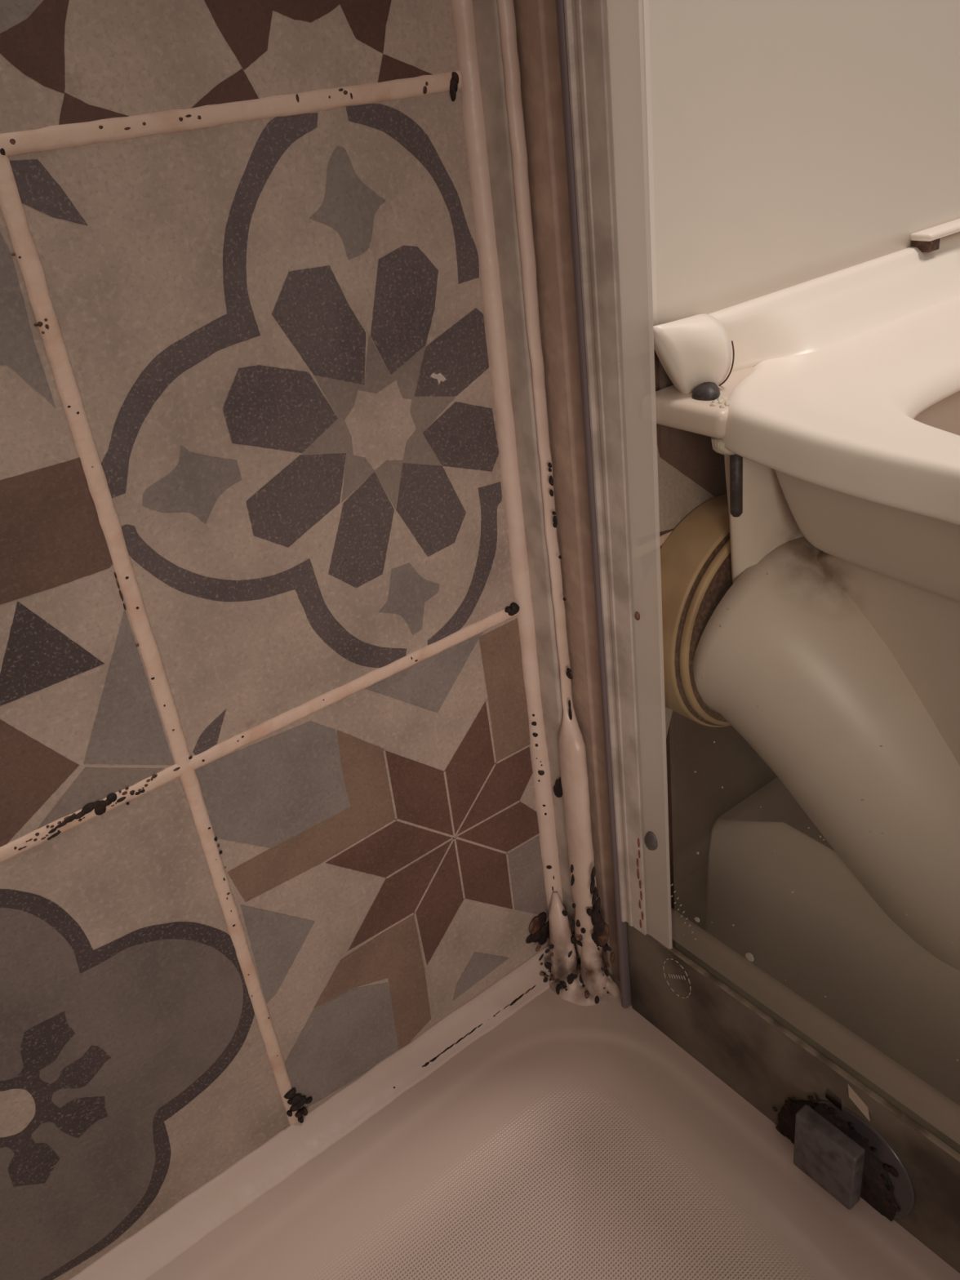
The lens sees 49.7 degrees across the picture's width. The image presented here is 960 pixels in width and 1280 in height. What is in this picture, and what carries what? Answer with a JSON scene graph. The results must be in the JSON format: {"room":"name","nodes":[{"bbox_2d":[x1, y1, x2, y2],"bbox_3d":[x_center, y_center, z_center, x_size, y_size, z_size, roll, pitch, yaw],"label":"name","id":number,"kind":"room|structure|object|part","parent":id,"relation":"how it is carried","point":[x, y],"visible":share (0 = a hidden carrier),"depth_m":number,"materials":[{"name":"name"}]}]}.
{"room":"bathroom","nodes":[
{"label":"bathroom","id":0,"kind":"room"},
{"bbox_2d":[0,0,777,1279],"bbox_3d":[0.029,-0.043,0.494,1.600,1.200,0.083,-26,34,-30],"label":"wall","id":1,"kind":"structure","parent":0,"point":[268,820],"depth_m":0.36,"materials":[{"name":"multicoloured tile"}]},
{"bbox_2d":[450,0,563,911],"bbox_3d":[-0.003,-0.186,0.348,0.011,0.796,0.011,-26,34,-30],"label":"bead","id":2,"kind":"object","parent":1,"relation":"attached to","point":[462,10],"visible":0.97,"depth_m":0.40},
{"bbox_2d":[471,0,631,1008],"bbox_3d":[-0.035,-0.569,0.113,0.013,1.704,0.052,-26,34,-30],"label":"channel","id":3,"kind":"object","parent":1,"relation":"attached to","point":[540,27],"visible":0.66,"depth_m":0.38,"materials":[{"name":"metal"}]},
{"bbox_3d":[-0.044,-0.575,0.126,0.009,1.704,0.017,-26,34,-30],"label":"rail","id":4,"kind":"part","parent":3,"relation":"part of","materials":[{"name":"metal"}]},
{"bbox_2d":[497,0,602,963],"bbox_3d":[0.012,-0.181,0.330,0.011,0.794,0.017,-26,34,-30],"label":"bead","id":5,"kind":"object","parent":3,"relation":"attached to","point":[572,750],"visible":1,"depth_m":0.41},
{"bbox_2d":[564,0,959,1061],"bbox_3d":[0.251,-0.430,-0.240,0.009,1.626,0.900,-26,34,-30],"label":"shower door","id":6,"kind":"structure","parent":3,"relation":"attached to","point":[606,38],"depth_m":0.35,"materials":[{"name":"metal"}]},
{"bbox_2d":[660,493,733,727],"bbox_3d":[0.127,-0.013,0.514,0.115,0.115,0.032,-26,34,-30],"label":"connector","id":7,"kind":"object","parent":1,"relation":"attached to","point":[695,560],"visible":0.36,"depth_m":0.47,"materials":[{"name":"plastic"}]},
{"bbox_3d":[1.030,0.309,0.339,1.250,0.035,1.600,-26,34,-30],"label":"floor","id":8,"kind":"structure","parent":0,"visible":0},
{"bbox_2d":[145,907,959,1279],"bbox_3d":[-0.011,0.461,0.149,0.856,0.120,0.700,-26,34,-30],"label":"shower tray","id":9,"kind":"object","parent":8,"relation":"on","point":[567,1140],"visible":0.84,"depth_m":0.44,"materials":[{"name":"beige plastic"}]},
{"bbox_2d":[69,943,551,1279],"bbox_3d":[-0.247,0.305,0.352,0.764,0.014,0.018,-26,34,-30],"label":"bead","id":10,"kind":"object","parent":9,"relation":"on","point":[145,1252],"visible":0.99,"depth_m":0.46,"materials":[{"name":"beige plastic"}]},
{"bbox_2d":[525,777,621,1005],"bbox_3d":[0.043,0.123,0.493,0.028,0.122,0.047,-26,34,-30],"label":"lump","id":11,"kind":"object","parent":9,"relation":"on","point":[588,982],"visible":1,"depth_m":0.52,"materials":[{"name":"white plastic"}]},
{"bbox_2d":[626,922,959,1273],"bbox_3d":[0.348,0.299,0.171,0.007,0.060,0.898,-26,34,-30],"label":"rail","id":12,"kind":"object","parent":9,"relation":"on","point":[765,1059],"visible":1,"depth_m":0.43,"materials":[{"name":"metal"}]},
{"bbox_2d":[772,1084,914,1221],"bbox_3d":[0.139,0.198,0.407,0.016,0.063,0.064,-26,34,-30],"label":"guide","id":13,"kind":"object","parent":9,"relation":"on","point":[835,1147],"visible":1,"depth_m":0.40,"materials":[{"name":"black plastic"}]},
{"bbox_2d":[643,0,959,1105],"bbox_3d":[0.308,-0.101,0.350,0.373,0.827,0.433,-26,34,-30],"label":"toilet","id":14,"kind":"object","parent":8,"relation":"on","point":[804,155],"visible":0.98,"depth_m":0.45,"materials":[{"name":"white ceramic"}]},
{"bbox_2d":[711,436,735,454],"bbox_3d":[0.102,-0.080,0.421,0.016,0.005,0.015,-11,29,-6],"label":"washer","id":15,"kind":"object","parent":14,"relation":"in","point":[721,445],"depth_m":0.42,"materials":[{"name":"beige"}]},
{"bbox_3d":[0.155,-0.351,0.402,0.373,0.410,0.008,-26,34,-30],"label":"lid","id":16,"kind":"part","parent":14,"relation":"part of","materials":[{"name":"beige plastic"}]},
{"bbox_3d":[0.312,-0.082,0.358,0.334,0.021,0.428,-26,34,-30],"label":"seat","id":17,"kind":"part","parent":14,"relation":"part of","materials":[{"name":"white plastic"}]},
{"bbox_3d":[0.334,0.046,0.423,0.273,0.264,0.368,-26,34,-30],"label":"bowl","id":18,"kind":"part","parent":14,"relation":"part of","materials":[{"name":"ceramic"}]}
]}

